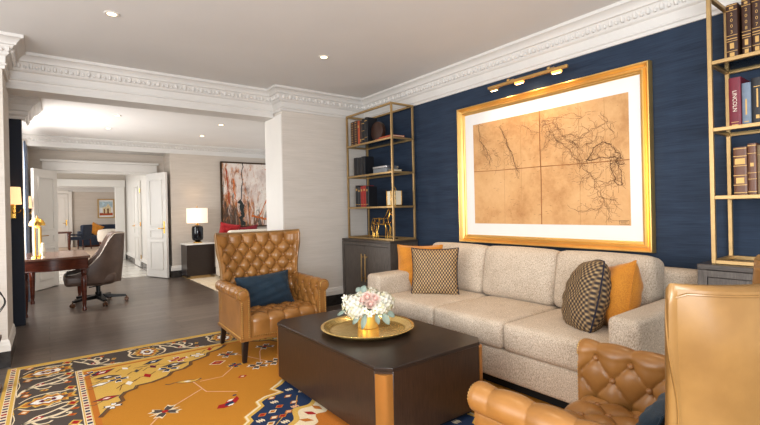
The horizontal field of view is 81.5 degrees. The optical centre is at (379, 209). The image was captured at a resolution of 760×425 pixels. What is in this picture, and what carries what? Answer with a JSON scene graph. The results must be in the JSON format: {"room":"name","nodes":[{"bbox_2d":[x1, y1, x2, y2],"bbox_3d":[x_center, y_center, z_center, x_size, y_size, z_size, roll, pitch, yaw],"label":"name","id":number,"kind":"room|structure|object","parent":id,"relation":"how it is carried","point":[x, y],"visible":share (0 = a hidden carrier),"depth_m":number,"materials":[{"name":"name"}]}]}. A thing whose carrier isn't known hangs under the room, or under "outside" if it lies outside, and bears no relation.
{"room":"hotel room","nodes":[
{"label":"hotel room","id":0,"kind":"room"},
{"bbox_2d":[0,69,12,339],"bbox_3d":[-3.951,-0.048,3.666,1.315,2.830,0.710,-1,0,-37],"label":"wall","id":1,"kind":"structure","parent":0,"point":[6,315],"depth_m":3.78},
{"bbox_2d":[0,339,10,368],"bbox_3d":[-3.696,1.242,3.381,1.333,0.240,0.018,-1,0,-37],"label":"baseboard","id":2,"kind":"structure","parent":1,"relation":"attached to","point":[5,346],"depth_m":3.75,"materials":[{"name":"wood"}]},
{"bbox_2d":[8,323,15,363],"bbox_3d":[-3.385,1.235,4.060,0.018,0.240,0.728,-1,0,-37],"label":"pier","id":3,"kind":"object","parent":1,"relation":"attached to","point":[11,338],"visible":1,"depth_m":4.07,"materials":[{"name":"stone"}]},
{"bbox_2d":[0,31,25,81],"bbox_3d":[-3.800,-1.329,3.555,1.467,0.275,0.622,-1,0,-37],"label":"trim","id":4,"kind":"structure","parent":1,"relation":"attached to","point":[12,45],"depth_m":3.77,"materials":[{"name":"white paint"}]},
{"bbox_2d":[9,119,25,326],"bbox_3d":[-4.671,0.148,5.005,0.974,2.470,0.180,-1,0,-37],"label":"pier","id":5,"kind":"object","parent":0,"point":[15,125],"visible":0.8,"depth_m":5.20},
{"bbox_2d":[10,187,21,217],"bbox_3d":[-4.239,-0.077,5.088,0.168,0.360,0.204,-1,0,-37],"label":"wall sconce","id":6,"kind":"object","parent":5,"relation":"attached to","point":[15,192],"visible":0.65,"depth_m":5.06,"materials":[{"name":"gold metal"}]},
{"bbox_2d":[8,95,40,127],"bbox_3d":[-4.694,-1.177,5.153,1.162,0.240,0.750,-1,0,-37],"label":"trim","id":7,"kind":"structure","parent":5,"relation":"attached to","point":[25,109],"depth_m":5.18,"materials":[{"name":"white paint"}]},
{"bbox_2d":[22,139,29,252],"bbox_3d":[-6.546,0.084,7.462,0.945,2.680,0.700,-1,0,-37],"label":"wall","id":8,"kind":"structure","parent":0,"point":[22,139],"depth_m":7.44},
{"bbox_2d":[23,196,31,217],"bbox_3d":[-5.920,-0.040,7.364,0.168,0.360,0.204,-1,0,-37],"label":"wall sconce","id":9,"kind":"object","parent":8,"relation":"attached to","point":[30,203],"visible":0.32,"depth_m":7.36,"materials":[{"name":"gold metal"}]},
{"bbox_2d":[22,134,264,158],"bbox_3d":[-3.943,-1.224,9.001,5.800,0.180,0.115,-1,0,-37],"label":"trim","id":10,"kind":"structure","parent":8,"relation":"attached to","point":[32,140],"depth_m":8.45,"materials":[{"name":"white paint"}]},
{"bbox_2d":[60,192,114,247],"bbox_3d":[-12.527,0.306,18.669,7.500,2.500,0.100,-1,0,-37],"label":"wall","id":11,"kind":"structure","parent":0,"point":[84,204],"depth_m":18.68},
{"bbox_2d":[57,194,68,247],"bbox_3d":[-13.086,0.462,18.107,0.476,2.188,0.165,-1,0,-37],"label":"door","id":12,"kind":"structure","parent":11,"relation":"in","point":[62,199],"depth_m":18.12,"materials":[{"name":"white paint"}]},
{"bbox_2d":[57,191,72,246],"bbox_3d":[-13.052,0.397,18.147,0.630,2.340,0.100,-1,0,-37],"label":"trim","id":13,"kind":"structure","parent":11,"relation":"attached to","point":[58,192],"depth_m":18.26,"materials":[{"name":"white paint"}]},
{"bbox_2d":[57,187,114,191],"bbox_3d":[-12.480,-0.846,18.573,7.500,0.200,0.140,-1,0,-37],"label":"trim","id":14,"kind":"structure","parent":11,"relation":"attached to","point":[69,189],"depth_m":18.64,"materials":[{"name":"white paint"}]},
{"bbox_2d":[97,199,114,217],"bbox_3d":[-11.852,-0.044,19.084,0.630,0.830,0.050,-1,0,-37],"label":"framed picture","id":15,"kind":"object","parent":11,"relation":"attached to","point":[105,207],"visible":1,"depth_m":19.09,"materials":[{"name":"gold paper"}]},
{"bbox_2d":[99,200,112,216],"bbox_3d":[-11.859,-0.044,19.094,0.550,0.750,0.017,-1,0,-37],"label":"print","id":16,"kind":"object","parent":15,"relation":"attached to","point":[105,206],"depth_m":19.09,"materials":[{"name":"paper"}]},
{"bbox_2d":[57,173,126,250],"bbox_3d":[-8.486,0.217,12.104,2.640,2.500,0.150,-1,0,-37],"label":"wall","id":17,"kind":"structure","parent":0,"point":[59,175],"depth_m":12.44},
{"bbox_2d":[57,179,125,258],"bbox_3d":[-8.117,0.314,12.225,1.870,2.290,0.100,-1,0,-37],"label":"trim","id":18,"kind":"structure","parent":17,"relation":"attached to","point":[119,185],"depth_m":12.62,"materials":[{"name":"white paint"}]},
{"bbox_2d":[28,149,163,252],"bbox_3d":[-5.878,0.149,8.442,3.190,2.520,0.120,-1,0,-37],"label":"wall","id":19,"kind":"structure","parent":0,"point":[34,156],"depth_m":8.47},
{"bbox_2d":[30,168,58,290],"bbox_3d":[-5.973,0.345,7.880,0.079,2.108,0.676,-1,0,-8],"label":"door","id":20,"kind":"structure","parent":19,"relation":"in","point":[43,182],"depth_m":7.86,"materials":[{"name":"white paint"}]},
{"bbox_2d":[40,159,158,285],"bbox_3d":[-5.450,0.227,8.707,1.970,2.345,0.210,-1,0,-37],"label":"trim","id":21,"kind":"structure","parent":19,"relation":"attached to","point":[59,165],"depth_m":8.63,"materials":[{"name":"white paint"}]},
{"bbox_2d":[146,172,168,277],"bbox_3d":[-4.522,0.314,8.950,0.676,2.108,0.165,-1,0,31],"label":"door","id":22,"kind":"structure","parent":19,"relation":"in","point":[156,183],"depth_m":8.90,"materials":[{"name":"white paint"}]},
{"bbox_2d":[27,146,167,155],"bbox_3d":[-4.443,-1.220,9.166,6.400,0.165,0.750,-1,0,-37],"label":"beam","id":23,"kind":"structure","parent":0,"point":[29,147],"depth_m":8.40,"materials":[{"name":"white paint"}]},
{"bbox_2d":[125,175,146,258],"bbox_3d":[-6.060,0.163,11.173,0.110,2.500,4.460,-1,0,-37],"label":"wall","id":24,"kind":"structure","parent":0,"point":[129,179],"depth_m":11.85,"materials":[{"name":"white paint"}]},
{"bbox_2d":[126,251,146,269],"bbox_3d":[-6.061,1.294,11.091,0.030,0.240,4.360,-1,0,-37],"label":"baseboard","id":25,"kind":"structure","parent":24,"relation":"attached to","point":[130,256],"depth_m":11.70,"materials":[{"name":"wood"}]},
{"bbox_2d":[132,180,141,266],"bbox_3d":[-6.077,0.348,11.060,0.165,2.108,0.816,-1,0,-37],"label":"door","id":26,"kind":"structure","parent":24,"relation":"in","point":[136,185],"depth_m":10.90,"materials":[{"name":"white paint"}]},
{"bbox_2d":[14,95,264,149],"bbox_3d":[-2.701,-1.366,7.519,7.200,0.050,4.020,-1,0,-37],"label":"ceiling","id":27,"kind":"structure","parent":0,"point":[56,117],"depth_m":6.99,"materials":[{"name":"paint"}]},
{"bbox_2d":[0,246,342,397],"bbox_3d":[-5.868,1.433,8.641,9.000,0.052,24.100,-1,0,-37],"label":"floor","id":28,"kind":"structure","parent":0,"point":[157,309],"depth_m":5.52,"materials":[{"name":"brown wood"}]},
{"bbox_2d":[23,141,30,301],"bbox_3d":[-5.553,0.182,6.939,0.052,2.420,0.830,-1,0,-37],"label":"curtain","id":29,"kind":"object","parent":28,"relation":"on","point":[25,159],"visible":0.85,"depth_m":6.65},
{"bbox_2d":[25,250,89,317],"bbox_3d":[-4.584,1.009,6.228,0.765,0.745,1.390,-1,0,-37],"label":"writing desk","id":30,"kind":"object","parent":28,"relation":"on","point":[73,259],"visible":0.79,"depth_m":5.86,"materials":[{"name":"brown wood"}]},
{"bbox_2d":[29,216,48,257],"bbox_3d":[-4.510,0.358,5.810,0.180,0.550,0.176,-1,0,6],"label":"desk lamp","id":31,"kind":"object","parent":30,"relation":"on","point":[37,222],"visible":0.95,"depth_m":5.79,"materials":[{"name":"gold metal"}]},
{"bbox_2d":[40,243,45,257],"bbox_3d":[-4.380,0.530,5.732,0.060,0.200,0.058,-1,0,-37],"label":"ornament","id":32,"kind":"object","parent":30,"relation":"on","point":[42,249],"visible":1,"depth_m":5.71,"materials":[{"name":"ceramic"}]},
{"bbox_2d":[58,231,71,250],"bbox_3d":[-11.982,1.189,16.247,1.020,0.710,1.000,-1,0,-37],"label":"dining table","id":33,"kind":"object","parent":28,"relation":"on","point":[61,232],"visible":0.41,"depth_m":16.15,"materials":[{"name":"brown wood"}]},
{"bbox_2d":[71,224,91,249],"bbox_3d":[-11.397,1.057,16.797,0.591,0.951,0.600,-1,0,-1],"label":"dining chair","id":34,"kind":"object","parent":28,"relation":"on","point":[86,230],"visible":0.89,"depth_m":16.65,"materials":[{"name":"blue fabric"}]},
{"bbox_2d":[63,231,128,307],"bbox_3d":[-4.130,0.854,6.433,0.792,1.033,0.733,-1,0,-37],"label":"office chair","id":35,"kind":"object","parent":28,"relation":"on","point":[105,266],"visible":0.94,"depth_m":6.32,"materials":[{"name":"brown leather"}]},
{"bbox_2d":[77,224,114,246],"bbox_3d":[-11.700,1.088,18.592,1.740,0.900,0.840,-1,0,-37],"label":"sofa","id":36,"kind":"object","parent":28,"relation":"on","point":[94,241],"visible":0.33,"depth_m":18.10,"materials":[{"name":"fabric"}]},
{"bbox_2d":[92,222,103,234],"bbox_3d":[-11.813,0.820,18.321,0.615,0.621,0.217,-1,0,-16],"label":"cushion","id":37,"kind":"object","parent":36,"relation":"on","point":[95,227],"visible":0.6,"depth_m":18.27,"materials":[{"name":"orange fabric"}]},
{"bbox_2d":[97,229,114,244],"bbox_3d":[-10.088,1.112,16.425,0.760,0.780,0.760,-1,0,-37],"label":"armchair","id":38,"kind":"object","parent":28,"relation":"on","point":[101,234],"visible":0.41,"depth_m":16.09,"materials":[{"name":"beige fabric"}]},
{"bbox_2d":[190,274,219,290],"bbox_3d":[-2.109,1.323,8.473,2.400,0.006,2.900,-1,0,-37],"label":"rug","id":39,"kind":"object","parent":28,"relation":"on","point":[210,282],"visible":0.07,"depth_m":8.27,"materials":[{"name":"fabric"}]},
{"bbox_2d":[180,241,214,278],"bbox_3d":[-3.671,1.012,8.897,0.550,0.682,0.470,-1,0,-37],"label":"side table","id":40,"kind":"object","parent":39,"relation":"on","point":[197,259],"visible":0.92,"depth_m":8.72,"materials":[{"name":"black wood"}]},
{"bbox_2d":[186,206,207,242],"bbox_3d":[-3.691,0.302,8.912,0.400,0.737,0.400,-1,0,-37],"label":"table lamp","id":41,"kind":"object","parent":40,"relation":"on","point":[193,215],"visible":1,"depth_m":8.80,"materials":[{"name":"fabric"}]},
{"bbox_2d":[215,229,266,275],"bbox_3d":[-2.230,0.846,8.885,1.880,0.955,0.950,-1,0,-37],"label":"sofa","id":42,"kind":"object","parent":39,"relation":"on","point":[246,230],"visible":0.05,"depth_m":8.29,"materials":[{"name":"fabric"}]},
{"bbox_2d":[219,222,240,232],"bbox_3d":[-2.837,0.463,8.249,0.441,0.476,0.200,-1,0,-28],"label":"cushion","id":43,"kind":"object","parent":42,"relation":"on","point":[224,227],"visible":0.44,"depth_m":8.16,"materials":[{"name":"red fabric"}]},
{"bbox_2d":[239,224,257,229],"bbox_3d":[-2.550,0.517,8.502,0.443,0.452,0.201,-1,0,-40],"label":"cushion","id":44,"kind":"object","parent":42,"relation":"on","point":[253,226],"visible":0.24,"depth_m":8.46,"materials":[{"name":"red fabric"}]},
{"bbox_2d":[0,331,563,424],"bbox_3d":[-0.096,1.279,2.575,3.475,0.006,5.460,-1,0,-37],"label":"area rug","id":45,"kind":"object","parent":28,"relation":"on","point":[198,379],"visible":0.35,"depth_m":3.18,"materials":[{"name":"gold fabric"}]},
{"bbox_2d":[214,229,328,362],"bbox_3d":[-1.070,0.753,4.239,0.882,1.086,0.865,-1,0,-35],"label":"wingback armchair","id":46,"kind":"object","parent":45,"relation":"on","point":[239,254],"visible":0.83,"depth_m":4.22,"materials":[{"name":"leather"}]},
{"bbox_2d":[235,270,293,307],"bbox_3d":[-1.105,0.775,4.238,0.539,0.338,0.216,-1,0,-34],"label":"lumbar pillow","id":47,"kind":"object","parent":46,"relation":"on","point":[265,289],"visible":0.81,"depth_m":4.18,"materials":[{"name":"teal fabric"}]},
{"bbox_2d":[277,309,482,424],"bbox_3d":[-0.066,1.054,3.065,0.828,0.440,1.370,-1,0,-37],"label":"coffee table","id":48,"kind":"object","parent":45,"relation":"on","point":[424,374],"visible":0.76,"depth_m":2.60,"materials":[{"name":"brown wood"}]},
{"bbox_2d":[321,315,413,340],"bbox_3d":[-0.086,0.815,3.067,0.648,0.036,0.648,-1,0,-37],"label":"serving tray","id":49,"kind":"object","parent":48,"relation":"on","point":[342,327],"visible":0.75,"depth_m":3.04,"materials":[{"name":"gold metal"}]},
{"bbox_2d":[358,308,378,328],"bbox_3d":[-0.083,0.764,3.120,0.152,0.126,0.152,-1,0,-37],"label":"vase","id":50,"kind":"object","parent":49,"relation":"on","point":[371,323],"visible":0.48,"depth_m":3.05,"materials":[{"name":"gold metal"}]},
{"bbox_2d":[337,285,394,329],"bbox_3d":[-0.078,0.673,3.119,0.347,0.297,0.326,-1,0,32],"label":"flower bouquet","id":51,"kind":"object","parent":50,"relation":"in","point":[356,306],"visible":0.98,"depth_m":3.04,"materials":[{"name":"white plant"}]},
{"bbox_2d":[368,242,697,408],"bbox_3d":[1.075,0.787,3.630,1.178,0.922,2.475,-1,0,-37],"label":"sofa","id":52,"kind":"object","parent":45,"relation":"on","point":[509,298],"visible":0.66,"depth_m":3.16,"materials":[{"name":"fabric"}]},
{"bbox_2d":[397,244,442,285],"bbox_3d":[0.393,0.577,4.392,0.468,0.452,0.196,-1,0,16],"label":"throw pillow","id":53,"kind":"object","parent":52,"relation":"on","point":[404,251],"visible":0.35,"depth_m":4.38,"materials":[{"name":"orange fabric"}]},
{"bbox_2d":[411,247,458,294],"bbox_3d":[0.506,0.580,4.077,0.449,0.449,0.212,-1,0,11],"label":"throw pillow","id":54,"kind":"object","parent":52,"relation":"on","point":[435,271],"visible":0.88,"depth_m":4.01,"materials":[{"name":"fabric"}]},
{"bbox_2d":[390,289,488,324],"bbox_3d":[0.529,0.884,4.088,0.814,0.240,0.678,-1,0,-37],"label":"seat cushion","id":55,"kind":"object","parent":52,"relation":"on","point":[420,307],"depth_m":3.85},
{"bbox_2d":[432,242,489,292],"bbox_3d":[0.808,0.572,4.407,0.335,0.480,0.727,-1,0,-37],"label":"cushion","id":56,"kind":"object","parent":52,"relation":"on","point":[471,257],"depth_m":4.14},
{"bbox_2d":[434,296,559,348],"bbox_3d":[0.940,0.875,3.543,0.814,0.240,0.678,-1,0,-37],"label":"seat cushion","id":57,"kind":"object","parent":52,"relation":"on","point":[484,318],"depth_m":3.36,"materials":[{"name":"fabric"}]},
{"bbox_2d":[482,246,560,304],"bbox_3d":[1.239,0.563,3.836,0.335,0.480,0.727,-1,0,-37],"label":"cushion","id":58,"kind":"object","parent":52,"relation":"on","point":[522,274],"depth_m":3.69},
{"bbox_2d":[503,308,608,371],"bbox_3d":[1.367,0.865,2.978,0.814,0.240,0.730,-1,0,-37],"label":"seat cushion","id":59,"kind":"object","parent":52,"relation":"on","point":[543,340],"depth_m":2.82,"materials":[{"name":"fabric"}]},
{"bbox_2d":[561,259,611,332],"bbox_3d":[1.365,0.585,2.920,0.348,0.517,0.397,-1,0,-17],"label":"throw pillow","id":60,"kind":"object","parent":52,"relation":"on","point":[586,295],"visible":0.81,"depth_m":2.77,"materials":[{"name":"fabric"}]},
{"bbox_2d":[554,250,664,307],"bbox_3d":[1.669,0.553,3.265,0.335,0.480,0.727,-1,0,-37],"label":"cushion","id":61,"kind":"object","parent":52,"relation":"on","point":[652,270],"depth_m":3.13,"materials":[{"name":"fabric"}]},
{"bbox_2d":[604,260,643,325],"bbox_3d":[1.542,0.571,2.890,0.358,0.516,0.388,-1,0,-27],"label":"throw pillow","id":62,"kind":"object","parent":52,"relation":"on","point":[627,287],"visible":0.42,"depth_m":2.73,"materials":[{"name":"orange fabric"}]},
{"bbox_2d":[467,254,759,424],"bbox_3d":[0.927,0.714,1.534,0.902,1.076,0.865,-1,0,-39],"label":"wingback armchair","id":63,"kind":"object","parent":45,"relation":"on","point":[708,373],"visible":1,"depth_m":1.09,"materials":[{"name":"leather"}]},
{"bbox_2d":[635,392,664,424],"bbox_3d":[1.003,0.753,1.506,0.466,0.276,0.206,-1,0,-37],"label":"lumbar pillow","id":64,"kind":"object","parent":63,"relation":"on","point":[654,414],"visible":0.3,"depth_m":1.40,"materials":[{"name":"teal fabric"}]},
{"bbox_2d":[342,238,417,296],"bbox_3d":[-0.027,0.831,5.736,0.470,0.900,1.060,-1,0,-37],"label":"storage cabinet","id":65,"kind":"object","parent":28,"relation":"on","point":[361,257],"visible":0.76,"depth_m":5.60,"materials":[{"name":"grey wood"}]},
{"bbox_2d":[346,102,415,240],"bbox_3d":[-0.009,-0.448,5.721,0.355,1.654,0.990,-1,0,-37],"label":"etagere","id":66,"kind":"object","parent":65,"relation":"on","point":[391,140],"visible":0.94,"depth_m":5.52,"materials":[{"name":"gold metal"}]},
{"bbox_2d":[351,122,354,145],"bbox_3d":[-0.312,-1.016,5.977,0.158,0.315,0.082,-1,0,-37],"label":"book","id":67,"kind":"object","parent":66,"relation":"on","point":[352,123],"visible":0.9,"depth_m":5.92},
{"bbox_2d":[354,121,357,144],"bbox_3d":[-0.262,-1.018,5.910,0.158,0.318,0.078,-1,0,-37],"label":"book","id":68,"kind":"object","parent":66,"relation":"on","point":[355,122],"visible":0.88,"depth_m":5.85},
{"bbox_2d":[354,158,357,175],"bbox_3d":[-0.271,-0.569,5.929,0.147,0.240,0.085,-1,0,-37],"label":"book","id":69,"kind":"object","parent":66,"relation":"on","point":[355,159],"visible":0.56,"depth_m":5.88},
{"bbox_2d":[356,185,359,206],"bbox_3d":[-0.257,-0.177,5.912,0.138,0.285,0.060,-1,0,-37],"label":"book","id":70,"kind":"object","parent":66,"relation":"on","point":[357,202],"visible":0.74,"depth_m":5.86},
{"bbox_2d":[358,121,359,143],"bbox_3d":[-0.223,-1.015,5.859,0.158,0.310,0.045,-1,0,-37],"label":"book","id":71,"kind":"object","parent":66,"relation":"on","point":[358,121],"visible":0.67,"depth_m":5.80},
{"bbox_2d":[357,157,361,174],"bbox_3d":[-0.218,-0.568,5.859,0.147,0.235,0.085,-1,0,-37],"label":"book","id":72,"kind":"object","parent":66,"relation":"on","point":[359,158],"visible":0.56,"depth_m":5.81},
{"bbox_2d":[358,187,360,206],"bbox_3d":[-0.222,-0.168,5.866,0.138,0.265,0.050,-1,0,-37],"label":"book","id":73,"kind":"object","parent":66,"relation":"on","point":[359,191],"visible":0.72,"depth_m":5.82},
{"bbox_2d":[360,186,363,206],"bbox_3d":[-0.188,-0.171,5.821,0.138,0.270,0.060,-1,0,-37],"label":"book","id":74,"kind":"object","parent":66,"relation":"on","point":[361,187],"visible":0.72,"depth_m":5.78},
{"bbox_2d":[361,119,364,142],"bbox_3d":[-0.160,-1.019,5.776,0.158,0.315,0.062,-1,0,-37],"label":"book","id":75,"kind":"object","parent":66,"relation":"on","point":[363,120],"visible":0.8,"depth_m":5.72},
{"bbox_2d":[363,185,366,206],"bbox_3d":[-0.150,-0.174,5.771,0.138,0.275,0.060,-1,0,-37],"label":"book","id":76,"kind":"object","parent":66,"relation":"on","point":[364,187],"visible":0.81,"depth_m":5.73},
{"bbox_2d":[361,156,373,174],"bbox_3d":[-0.165,-0.572,5.789,0.147,0.240,0.085,-1,0,-37],"label":"book","id":77,"kind":"object","parent":66,"relation":"on","point":[367,162],"visible":0.84,"depth_m":5.75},
{"bbox_2d":[364,117,376,141],"bbox_3d":[-0.121,-1.025,5.725,0.158,0.325,0.060,-1,0,-37],"label":"book","id":78,"kind":"object","parent":66,"relation":"on","point":[369,121],"visible":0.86,"depth_m":5.68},
{"bbox_2d":[366,186,376,206],"bbox_3d":[-0.113,-0.170,5.722,0.138,0.265,0.060,-1,0,-37],"label":"book","id":79,"kind":"object","parent":66,"relation":"on","point":[371,191],"visible":0.93,"depth_m":5.69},
{"bbox_2d":[371,122,385,139],"bbox_3d":[-0.024,-0.990,5.596,0.060,0.244,0.244,-1,0,-37],"label":"decorative plate","id":80,"kind":"object","parent":66,"relation":"on","point":[378,129],"visible":0.84,"depth_m":5.55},
{"bbox_2d":[347,136,412,149],"bbox_3d":[-0.018,-0.853,5.721,0.355,0.023,0.990,-1,0,-37],"label":"shelf","id":81,"kind":"object","parent":66,"relation":"attached to","point":[383,142],"depth_m":5.69,"materials":[{"name":"gold metal"}]},
{"bbox_2d":[348,171,412,178],"bbox_3d":[-0.009,-0.443,5.721,0.355,0.023,0.990,-1,0,-37],"label":"shelf","id":82,"kind":"object","parent":66,"relation":"attached to","point":[389,173],"depth_m":5.64,"materials":[{"name":"gold metal"}]},
{"bbox_2d":[349,206,413,208],"bbox_3d":[0.000,-0.029,5.721,0.355,0.023,0.990,-1,0,-37],"label":"shelf","id":83,"kind":"object","parent":66,"relation":"attached to","point":[393,207],"depth_m":5.42,"materials":[{"name":"gold metal"}]},
{"bbox_2d":[373,165,398,172],"bbox_3d":[0.069,-0.499,5.536,0.190,0.085,0.290,-1,0,-37],"label":"box","id":84,"kind":"object","parent":66,"relation":"on","point":[384,168],"visible":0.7,"depth_m":5.45,"materials":[{"name":"silver metal"}]},
{"bbox_2d":[386,187,401,205],"bbox_3d":[0.176,-0.164,5.455,0.112,0.241,0.174,-1,0,-37],"label":"box","id":85,"kind":"object","parent":66,"relation":"on","point":[397,194],"visible":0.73,"depth_m":5.42,"materials":[{"name":"paint"}]},
{"bbox_2d":[368,208,397,239],"bbox_3d":[0.032,0.181,5.538,0.171,0.394,0.489,-1,0,-37],"label":"horse sculpture","id":86,"kind":"object","parent":65,"relation":"on","point":[374,221],"visible":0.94,"depth_m":5.51,"materials":[{"name":"gold metal"}]},
{"bbox_2d":[697,259,753,284],"bbox_3d":[2.462,0.776,2.438,0.470,0.900,1.065,-1,0,-37],"label":"storage cabinet","id":87,"kind":"object","parent":28,"relation":"on","point":[709,273],"visible":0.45,"depth_m":2.64,"materials":[{"name":"grey wood"}]},
{"bbox_2d":[706,0,759,265],"bbox_3d":[2.465,-0.502,2.443,0.355,1.654,0.975,-1,0,-37],"label":"etagere","id":88,"kind":"object","parent":87,"relation":"on","point":[726,66],"visible":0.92,"depth_m":2.72,"materials":[{"name":"gold metal"}]},
{"bbox_2d":[726,3,741,57],"bbox_3d":[2.241,-1.085,2.761,0.249,0.340,0.058,-1,0,-37],"label":"book","id":89,"kind":"object","parent":88,"relation":"on","point":[733,11],"visible":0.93,"depth_m":2.69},
{"bbox_2d":[712,50,759,74],"bbox_3d":[2.456,-0.908,2.443,0.355,0.023,0.975,-1,0,-37],"label":"shelf","id":90,"kind":"object","parent":88,"relation":"attached to","point":[751,60],"depth_m":2.75,"materials":[{"name":"gold metal"}]},
{"bbox_2d":[713,122,759,136],"bbox_3d":[2.465,-0.498,2.443,0.355,0.023,0.975,-1,0,-37],"label":"shelf","id":91,"kind":"object","parent":88,"relation":"attached to","point":[749,128],"depth_m":2.71,"materials":[{"name":"gold metal"}]},
{"bbox_2d":[715,194,759,198],"bbox_3d":[2.474,-0.083,2.443,0.355,0.023,0.975,-1,0,-37],"label":"shelf","id":92,"kind":"object","parent":88,"relation":"attached to","point":[729,196],"depth_m":2.62,"materials":[{"name":"gold metal"}]},
{"bbox_2d":[728,76,749,125],"bbox_3d":[2.247,-0.655,2.749,0.229,0.300,0.060,-1,0,-37],"label":"book","id":93,"kind":"object","parent":88,"relation":"on","point":[735,87],"visible":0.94,"depth_m":2.68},
{"bbox_2d":[733,146,748,194],"bbox_3d":[2.259,-0.235,2.728,0.208,0.290,0.066,-1,0,-37],"label":"book","id":94,"kind":"object","parent":88,"relation":"on","point":[740,156],"visible":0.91,"depth_m":2.66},
{"bbox_2d":[741,0,751,53],"bbox_3d":[2.283,-1.088,2.705,0.249,0.345,0.046,-1,0,-37],"label":"book","id":95,"kind":"object","parent":88,"relation":"on","point":[746,10],"visible":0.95,"depth_m":2.63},
{"bbox_2d":[741,82,751,123],"bbox_3d":[2.272,-0.633,2.700,0.208,0.255,0.044,-1,0,-37],"label":"book","id":96,"kind":"object","parent":88,"relation":"on","point":[746,87],"visible":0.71,"depth_m":2.63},
{"bbox_2d":[747,143,759,194],"bbox_3d":[2.293,-0.243,2.683,0.208,0.305,0.042,-1,0,-37],"label":"book","id":97,"kind":"object","parent":88,"relation":"on","point":[752,147],"visible":0.9,"depth_m":2.62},
{"bbox_2d":[751,0,759,51],"bbox_3d":[2.312,-1.094,2.666,0.249,0.355,0.048,-1,0,-37],"label":"book","id":98,"kind":"object","parent":88,"relation":"on","point":[755,4],"visible":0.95,"depth_m":2.60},
{"bbox_2d":[751,77,759,122],"bbox_3d":[2.308,-0.643,2.661,0.218,0.275,0.055,-1,0,-37],"label":"book","id":99,"kind":"object","parent":88,"relation":"on","point":[755,82],"visible":0.89,"depth_m":2.60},
{"bbox_2d":[757,145,759,193],"bbox_3d":[2.346,-0.237,2.630,0.228,0.290,0.100,-1,0,-37],"label":"book","id":100,"kind":"object","parent":88,"relation":"on","point":[758,146],"visible":0.85,"depth_m":2.60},
{"bbox_2d":[163,153,266,265],"bbox_3d":[-3.127,0.009,10.107,3.210,2.680,0.700,-1,0,-37],"label":"wall","id":101,"kind":"structure","parent":0,"point":[193,181],"depth_m":9.10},
{"bbox_2d":[171,262,215,277],"bbox_3d":[-2.893,1.224,9.806,3.240,0.240,0.030,-1,0,-37],"label":"baseboard","id":102,"kind":"structure","parent":101,"relation":"attached to","point":[176,271],"depth_m":8.89,"materials":[{"name":"wood"}]},
{"bbox_2d":[220,161,266,226],"bbox_3d":[-2.774,-0.329,9.906,1.581,1.430,0.045,-1,0,-37],"label":"abstract painting","id":103,"kind":"object","parent":101,"relation":"attached to","point":[242,184],"visible":0.58,"depth_m":9.72,"materials":[{"name":"multicoloured paint"}]},
{"bbox_2d":[0,0,621,97],"bbox_3d":[-1.227,-1.548,1.555,7.970,0.050,7.120,-1,0,-37],"label":"ceiling","id":104,"kind":"structure","parent":0,"point":[371,46],"depth_m":3.83,"materials":[{"name":"paint"}]},
{"bbox_2d":[103,11,119,16],"bbox_3d":[-2.063,-1.501,3.392,0.112,0.006,0.112,-1,0,-37],"label":"recessed light","id":105,"kind":"object","parent":104,"relation":"in","point":[110,13],"visible":1,"depth_m":3.39,"materials":[{"name":"white paint"}]},
{"bbox_2d":[274,111,367,287],"bbox_3d":[-0.856,-0.116,6.154,1.285,2.830,0.510,-1,0,-37],"label":"wall","id":106,"kind":"structure","parent":0,"point":[313,146],"depth_m":5.88,"materials":[{"name":"paint"}]},
{"bbox_2d":[265,114,283,230],"bbox_3d":[-1.373,0.053,5.768,0.014,2.515,0.518,-1,0,-37],"label":"wall","id":107,"kind":"structure","parent":106,"relation":"attached to","point":[274,195],"depth_m":5.74,"materials":[{"name":"white paint"}]},
{"bbox_2d":[267,84,364,120],"bbox_3d":[-0.820,-1.395,5.944,1.437,0.275,0.402,-1,0,-37],"label":"trim","id":108,"kind":"structure","parent":106,"relation":"attached to","point":[283,98],"depth_m":5.76,"materials":[{"name":"white paint"}]},
{"bbox_2d":[326,286,342,306],"bbox_3d":[-0.683,1.175,5.925,1.330,0.240,0.030,-1,0,-37],"label":"baseboard","id":109,"kind":"structure","parent":106,"relation":"attached to","point":[333,294],"depth_m":5.96,"materials":[{"name":"wood"}]},
{"bbox_2d":[366,13,759,268],"bbox_3d":[1.747,-0.173,3.872,0.120,2.830,7.270,-1,0,-37],"label":"wall","id":110,"kind":"structure","parent":0,"point":[678,55],"depth_m":3.28,"materials":[{"name":"fabric"}]},
{"bbox_2d":[488,64,567,91],"bbox_3d":[1.382,-1.211,4.071,0.185,0.100,0.830,-1,0,-37],"label":"picture light","id":111,"kind":"object","parent":110,"relation":"attached to","point":[553,70],"visible":1,"depth_m":3.98,"materials":[{"name":"gold metal"}]},
{"bbox_2d":[362,0,740,117],"bbox_3d":[1.731,-1.451,3.630,0.152,0.275,6.670,-1,0,-37],"label":"trim","id":112,"kind":"structure","parent":110,"relation":"attached to","point":[623,21],"depth_m":3.90,"materials":[{"name":"white paint"}]},
{"bbox_2d":[457,60,655,252],"bbox_3d":[1.462,-0.384,4.086,0.062,1.448,1.940,-1,0,-37],"label":"framed map","id":113,"kind":"object","parent":110,"relation":"attached to","point":[568,164],"visible":1,"depth_m":3.88,"materials":[{"name":"paper"}]},
{"bbox_3d":[-2.540,-1.337,5.066,2.700,0.315,0.270,-1,0,-37],"label":"wall header","id":114,"kind":"structure","parent":0,"visible":0},
{"bbox_2d":[6,82,273,121],"bbox_3d":[-2.538,-1.202,5.059,2.670,0.075,0.300,-1,0,-37],"label":"trim","id":115,"kind":"structure","parent":114,"relation":"attached to","point":[17,89],"depth_m":4.82,"materials":[{"name":"white paint"}]},
{"bbox_2d":[9,52,272,113],"bbox_3d":[-2.413,-1.360,4.897,2.670,0.275,0.152,-1,0,-37],"label":"trim","id":116,"kind":"structure","parent":114,"relation":"attached to","point":[36,69],"depth_m":4.73,"materials":[{"name":"white paint"}]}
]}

